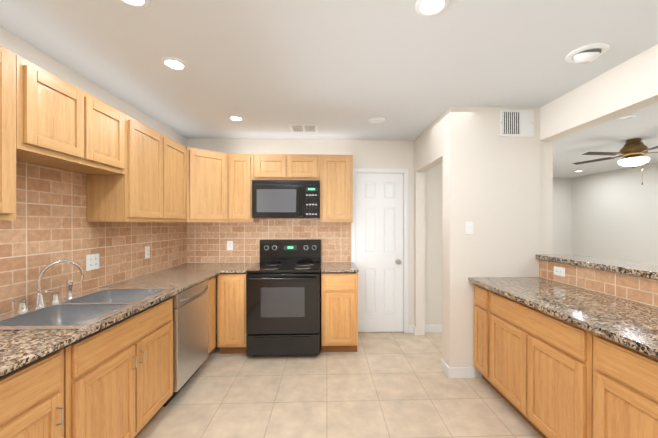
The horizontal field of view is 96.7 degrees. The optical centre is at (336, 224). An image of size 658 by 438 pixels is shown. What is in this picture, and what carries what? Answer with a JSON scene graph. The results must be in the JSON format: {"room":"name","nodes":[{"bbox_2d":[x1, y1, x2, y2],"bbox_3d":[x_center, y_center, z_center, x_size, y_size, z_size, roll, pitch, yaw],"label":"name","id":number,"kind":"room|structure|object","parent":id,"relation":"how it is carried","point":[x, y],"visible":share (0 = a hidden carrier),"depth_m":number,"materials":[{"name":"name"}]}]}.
{"room":"kitchen","nodes":[
{"label":"kitchen","id":0,"kind":"room"},
{"bbox_2d":[0,27,185,145],"bbox_3d":[-1.844,0.171,0.660,0.120,2.470,6.260,0,0,-2],"label":"wall","id":1,"kind":"structure","parent":0,"point":[13,43],"depth_m":2.05,"materials":[{"name":"beige paint"}]},
{"bbox_2d":[0,46,16,220],"bbox_3d":[-1.638,-0.409,1.008,0.295,0.793,0.755,0,0,-2],"label":"upper cabinet","id":2,"kind":"object","parent":1,"relation":"attached to","point":[7,135],"visible":1,"depth_m":1.34,"materials":[{"name":"brown wood"}]},
{"bbox_2d":[16,55,124,174],"bbox_3d":[-1.663,-0.584,1.760,0.295,0.448,0.745,0,0,-2],"label":"upper cabinet","id":3,"kind":"object","parent":1,"relation":"attached to","point":[63,124],"visible":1,"depth_m":1.64,"materials":[{"name":"brown wood"}]},
{"bbox_2d":[0,160,186,314],"bbox_3d":[-1.820,0.045,1.870,0.008,0.885,3.578,0,0,-2],"label":"tile backsplash","id":4,"kind":"structure","parent":1,"relation":"attached to","point":[51,224],"depth_m":1.95,"materials":[{"name":"brown tile"}]},
{"bbox_2d":[86,254,98,270],"bbox_3d":[-1.822,0.283,2.187,0.009,0.116,0.118,0,0,-2],"label":"double electrical outlet","id":5,"kind":"object","parent":4,"relation":"attached to","point":[92,261],"visible":1,"depth_m":2.18,"materials":[{"name":"white plastic"}]},
{"bbox_2d":[145,246,149,258],"bbox_3d":[-1.844,0.274,2.851,0.009,0.116,0.072,0,0,-2],"label":"electrical outlet","id":6,"kind":"object","parent":4,"relation":"attached to","point":[147,251],"visible":1,"depth_m":2.85,"materials":[{"name":"white plastic"}]},
{"bbox_2d":[87,114,186,221],"bbox_3d":[-1.692,-0.413,2.602,0.295,0.793,0.935,0,0,-2],"label":"upper cabinet","id":7,"kind":"object","parent":1,"relation":"attached to","point":[150,185],"visible":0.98,"depth_m":2.33,"materials":[{"name":"brown wood"}]},
{"bbox_2d":[186,139,442,334],"bbox_3d":[0.027,0.161,4.016,3.850,2.470,0.560,0,0,-2],"label":"wall","id":8,"kind":"structure","parent":0,"point":[380,154],"depth_m":3.76,"materials":[{"name":"beige paint"}]},
{"bbox_2d":[186,147,227,221],"bbox_3d":[-1.560,-0.417,3.366,0.612,0.790,0.607,0,0,-2],"label":"upper cabinet","id":9,"kind":"object","parent":8,"relation":"attached to","point":[207,185],"visible":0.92,"depth_m":3.19,"materials":[{"name":"brown wood"}]},
{"bbox_2d":[228,154,258,222],"bbox_3d":[-1.120,-0.416,3.522,0.300,0.793,0.325,0,0,-2],"label":"upper cabinet","id":10,"kind":"object","parent":8,"relation":"attached to","point":[240,172],"visible":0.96,"depth_m":3.36,"materials":[{"name":"brown wood"}]},
{"bbox_2d":[187,218,350,262],"bbox_3d":[-0.847,0.204,3.700,2.058,0.555,0.008,0,0,-2],"label":"tile backsplash","id":11,"kind":"structure","parent":8,"relation":"attached to","point":[206,242],"depth_m":3.69,"materials":[{"name":"brown tile"}]},
{"bbox_2d":[227,241,232,249],"bbox_3d":[-1.342,0.269,3.674,0.072,0.116,0.009,0,0,-2],"label":"electrical outlet","id":12,"kind":"object","parent":11,"relation":"attached to","point":[229,245],"visible":1,"depth_m":3.67,"materials":[{"name":"white plastic"}]},
{"bbox_2d":[254,154,319,181],"bbox_3d":[-0.585,-0.659,3.539,0.765,0.308,0.325,0,0,-2],"label":"upper cabinet","id":13,"kind":"object","parent":8,"relation":"attached to","point":[286,166],"visible":0.92,"depth_m":3.38,"materials":[{"name":"brown wood"}]},
{"bbox_2d":[252,180,319,218],"bbox_3d":[-0.585,-0.285,3.489,0.760,0.430,0.440,0,0,-2],"label":"microwave","id":14,"kind":"object","parent":13,"relation":"attached to","point":[285,199],"visible":1,"depth_m":3.31,"materials":[{"name":"black"}]},
{"bbox_2d":[320,154,352,222],"bbox_3d":[-0.009,-0.416,3.559,0.385,0.793,0.325,0,0,-2],"label":"upper cabinet","id":15,"kind":"object","parent":8,"relation":"attached to","point":[336,188],"visible":1,"depth_m":3.40,"materials":[{"name":"brown wood"}]},
{"bbox_2d":[356,173,402,331],"bbox_3d":[0.549,0.368,3.749,0.625,2.042,0.104,0,0,-2],"label":"pantry door","id":16,"kind":"structure","parent":8,"relation":"in","point":[379,231],"depth_m":3.77,"materials":[{"name":"white wood"}]},
{"bbox_2d":[0,0,657,177],"bbox_3d":[1.910,-1.119,2.355,8.100,0.100,9.400,0,0,-2],"label":"ceiling","id":17,"kind":"structure","parent":0,"point":[331,69],"depth_m":1.89,"materials":[{"name":"white paint"}]},
{"bbox_2d":[120,0,149,7],"bbox_3d":[-0.958,-1.061,1.357,0.156,0.011,0.156,0,0,-2],"label":"recessed light","id":18,"kind":"object","parent":17,"relation":"in","point":[140,3],"visible":1,"depth_m":1.40,"materials":[{"name":"white"}]},
{"bbox_2d":[161,57,187,69],"bbox_3d":[-1.078,-1.062,1.943,0.156,0.011,0.156,0,0,-2],"label":"recessed light","id":19,"kind":"object","parent":17,"relation":"in","point":[173,63],"visible":1,"depth_m":1.93,"materials":[{"name":"white"}]},
{"bbox_2d":[228,115,243,120],"bbox_3d":[-1.012,-1.065,2.946,0.156,0.011,0.156,0,0,-2],"label":"recessed light","id":20,"kind":"object","parent":17,"relation":"in","point":[235,118],"visible":1,"depth_m":2.93,"materials":[{"name":"white"}]},
{"bbox_2d":[288,124,317,131],"bbox_3d":[-0.367,-1.065,3.258,0.310,0.013,0.260,0,0,-2],"label":"ceiling vent","id":21,"kind":"object","parent":17,"relation":"in","point":[303,127],"visible":1,"depth_m":3.21,"materials":[{"name":"white metal"}]},
{"bbox_2d":[368,117,384,122],"bbox_3d":[0.407,-1.058,2.994,0.170,0.025,0.170,0,0,-2],"label":"smoke detector","id":22,"kind":"object","parent":17,"relation":"attached to","point":[376,119],"visible":0.98,"depth_m":2.96,"materials":[{"name":"white plastic"}]},
{"bbox_2d":[415,0,448,15],"bbox_3d":[0.461,-1.061,1.415,0.156,0.011,0.156,0,0,-2],"label":"recessed light","id":23,"kind":"object","parent":17,"relation":"in","point":[428,7],"visible":1,"depth_m":1.43,"materials":[{"name":"white"}]},
{"bbox_2d":[565,43,609,63],"bbox_3d":[1.558,-1.043,1.823,0.210,0.074,0.210,0,0,-2],"label":"recessed light","id":24,"kind":"object","parent":17,"relation":"in","point":[579,58],"visible":0.98,"depth_m":1.79,"materials":[{"name":"white"}]},
{"bbox_2d":[572,138,657,184],"bbox_3d":[3.734,-0.781,3.711,1.242,0.584,1.284,0,0,-2],"label":"ceiling fan","id":25,"kind":"object","parent":17,"relation":"hanging from","point":[632,151],"visible":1,"depth_m":3.66,"materials":[{"name":"brown wood"}]},
{"bbox_2d":[616,114,636,119],"bbox_3d":[2.891,-1.065,2.919,0.156,0.011,0.156,0,0,-2],"label":"recessed light","id":26,"kind":"object","parent":17,"relation":"in","point":[626,117],"visible":1,"depth_m":2.91,"materials":[{"name":"white"}]},
{"bbox_2d":[136,331,542,437],"bbox_3d":[1.910,1.451,2.363,8.100,0.100,9.400,0,0,-2],"label":"floor","id":27,"kind":"structure","parent":0,"point":[401,384],"depth_m":2.34,"materials":[{"name":"tile"}]},
{"bbox_2d":[0,349,63,437],"bbox_3d":[-1.478,0.967,1.000,0.626,0.875,0.600,0,0,-2],"label":"base cabinet","id":28,"kind":"object","parent":27,"relation":"on","point":[32,400],"visible":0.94,"depth_m":1.16,"materials":[{"name":"brown wood"}]},
{"bbox_2d":[64,297,172,437],"bbox_3d":[-1.504,0.965,1.767,0.626,0.875,0.915,0,0,-2],"label":"base cabinet","id":29,"kind":"object","parent":27,"relation":"on","point":[118,380],"visible":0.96,"depth_m":1.65,"materials":[{"name":"brown wood"}]},
{"bbox_2d":[0,262,259,378],"bbox_3d":[-1.363,0.507,1.892,0.923,0.040,3.588,0,0,-2],"label":"countertop","id":30,"kind":"structure","parent":29,"relation":"on","point":[20,349],"depth_m":1.52,"materials":[{"name":"brown stone"}]},
{"bbox_2d":[10,260,83,313],"bbox_3d":[-1.694,0.349,1.724,0.126,0.262,0.392,0,0,-2],"label":"faucet","id":31,"kind":"object","parent":30,"relation":"on","point":[39,301],"visible":1,"depth_m":1.71,"materials":[{"name":"silver metal"}]},
{"bbox_2d":[0,288,174,343],"bbox_3d":[-1.489,0.573,1.769,0.575,0.185,0.850,0,0,-2],"label":"double-bowl sink","id":32,"kind":"object","parent":30,"relation":"in","point":[83,309],"visible":0.56,"depth_m":1.75,"materials":[{"name":"grey metal"}]},
{"bbox_2d":[163,280,208,406],"bbox_3d":[-1.494,0.966,2.537,0.639,0.868,0.600,0,0,-2],"label":"stainless steel dishwasher","id":33,"kind":"object","parent":27,"relation":"on","point":[190,333],"visible":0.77,"depth_m":2.45,"materials":[{"name":"silver metal"}]},
{"bbox_2d":[208,277,215,353],"bbox_3d":[-1.557,0.962,2.956,0.600,0.875,0.215,0,0,-2],"label":"base cabinet","id":34,"kind":"object","parent":27,"relation":"on","point":[211,314],"visible":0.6,"depth_m":2.94,"materials":[{"name":"brown wood"}]},
{"bbox_2d":[217,274,246,353],"bbox_3d":[-1.109,0.960,3.379,0.315,0.875,0.635,0,0,-2],"label":"base cabinet","id":35,"kind":"object","parent":27,"relation":"on","point":[231,314],"visible":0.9,"depth_m":3.06,"materials":[{"name":"brown wood"}]},
{"bbox_2d":[246,239,320,355],"bbox_3d":[-0.565,0.795,3.325,0.762,1.205,0.749,0,0,-2],"label":"electric range","id":36,"kind":"object","parent":27,"relation":"on","point":[283,296],"visible":1,"depth_m":3.01,"materials":[{"name":"black metal"}]},
{"bbox_2d":[321,272,357,351],"bbox_3d":[0.023,0.960,3.405,0.390,0.875,0.610,0,0,-2],"label":"base cabinet","id":37,"kind":"object","parent":27,"relation":"on","point":[339,300],"visible":1,"depth_m":3.10,"materials":[{"name":"brown wood"}]},
{"bbox_2d":[321,262,358,273],"bbox_3d":[0.022,0.503,3.405,0.398,0.040,0.658,0,0,-2],"label":"countertop","id":38,"kind":"structure","parent":37,"relation":"on","point":[338,267],"depth_m":3.19,"materials":[{"name":"brown stone"}]},
{"bbox_2d":[474,284,499,393],"bbox_3d":[1.552,0.963,2.545,0.628,0.875,0.265,0,0,-2],"label":"base cabinet","id":39,"kind":"object","parent":27,"relation":"on","point":[482,304],"visible":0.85,"depth_m":2.50,"materials":[{"name":"brown wood"}]},
{"bbox_2d":[490,291,592,437],"bbox_3d":[1.573,0.964,1.952,0.628,0.875,0.915,0,0,-2],"label":"base cabinet","id":40,"kind":"object","parent":27,"relation":"on","point":[541,371],"visible":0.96,"depth_m":1.80,"materials":[{"name":"brown wood"}]},
{"bbox_2d":[468,277,657,358],"bbox_3d":[1.580,0.509,1.262,0.670,0.040,2.828,0,0,-2],"label":"countertop","id":41,"kind":"structure","parent":40,"relation":"on","point":[629,323],"depth_m":1.71,"materials":[{"name":"brown stone"}]},
{"bbox_2d":[592,333,657,437],"bbox_3d":[1.599,0.967,1.190,0.628,0.875,0.600,0,0,-2],"label":"base cabinet","id":42,"kind":"object","parent":27,"relation":"on","point":[625,391],"visible":0.9,"depth_m":1.31,"materials":[{"name":"brown wood"}]},
{"bbox_2d":[414,106,461,367],"bbox_3d":[1.070,0.163,3.216,0.120,2.470,1.110,0,0,-2],"label":"wall","id":43,"kind":"structure","parent":0,"point":[441,142],"depth_m":2.73,"materials":[{"name":"beige paint"}]},
{"bbox_2d":[351,168,474,378],"bbox_3d":[1.050,0.339,4.675,1.789,2.110,4.054,0,0,-2],"label":"trim","id":44,"kind":"structure","parent":43,"relation":"attached to","point":[460,372],"depth_m":3.75,"materials":[{"name":"white wood"}]},
{"bbox_2d":[462,106,552,376],"bbox_3d":[1.571,0.165,2.763,0.850,2.470,0.170,0,0,-2],"label":"wall","id":45,"kind":"structure","parent":0,"point":[497,190],"depth_m":2.67,"materials":[{"name":"beige paint"}]},
{"bbox_2d":[466,222,472,233],"bbox_3d":[1.209,0.035,2.659,0.072,0.116,0.011,0,0,-2],"label":"light switch","id":46,"kind":"object","parent":45,"relation":"attached to","point":[469,227],"visible":1,"depth_m":2.66,"materials":[{"name":"white plastic"}]},
{"bbox_2d":[500,110,533,136],"bbox_3d":[1.646,-0.922,2.667,0.315,0.245,0.019,0,0,-2],"label":"air vent","id":47,"kind":"object","parent":45,"relation":"in","point":[516,123],"visible":1,"depth_m":2.67,"materials":[{"name":"white metal"}]},
{"bbox_2d":[553,178,572,253],"bbox_3d":[3.613,0.153,6.850,3.750,2.470,0.120,0,0,-2],"label":"wall","id":48,"kind":"structure","parent":0,"point":[562,187],"depth_m":6.85,"materials":[{"name":"white paint"}]},
{"bbox_2d":[540,44,657,140],"bbox_3d":[2.019,-0.913,0.179,0.130,0.300,5.042,0,0,-2],"label":"header beam","id":49,"kind":"structure","parent":0,"point":[628,86],"depth_m":2.06,"materials":[{"name":"beige paint"}]},
{"bbox_2d":[573,162,657,264],"bbox_3d":[5.721,0.166,2.384,0.120,2.470,9.190,0,0,-2],"label":"wall","id":50,"kind":"structure","parent":0,"point":[613,214],"depth_m":5.75,"materials":[{"name":"white paint"}]},
{"bbox_3d":[2.019,0.867,0.184,0.130,1.080,5.042,0,0,-2],"label":"wall","id":51,"kind":"structure","parent":0,"visible":0},
{"bbox_2d":[536,254,657,278],"bbox_3d":[2.080,0.305,0.228,0.345,0.040,4.928,0,0,-2],"label":"bar","id":52,"kind":"object","parent":51,"relation":"on","point":[636,269],"visible":1,"depth_m":2.08,"materials":[{"name":"brown stone"}]},
{"bbox_2d":[539,259,657,306],"bbox_3d":[1.911,0.406,1.273,0.008,0.165,2.828,0,0,-2],"label":"tile backsplash","id":53,"kind":"structure","parent":51,"relation":"attached to","point":[644,290],"depth_m":2.03,"materials":[{"name":"brown tile"}]},
{"bbox_2d":[554,266,564,276],"bbox_3d":[1.862,0.396,2.448,0.009,0.072,0.116,0,0,-2],"label":"electrical outlet","id":54,"kind":"object","parent":53,"relation":"attached to","point":[559,271],"visible":1,"depth_m":2.44,"materials":[{"name":"white plastic"}]}
]}

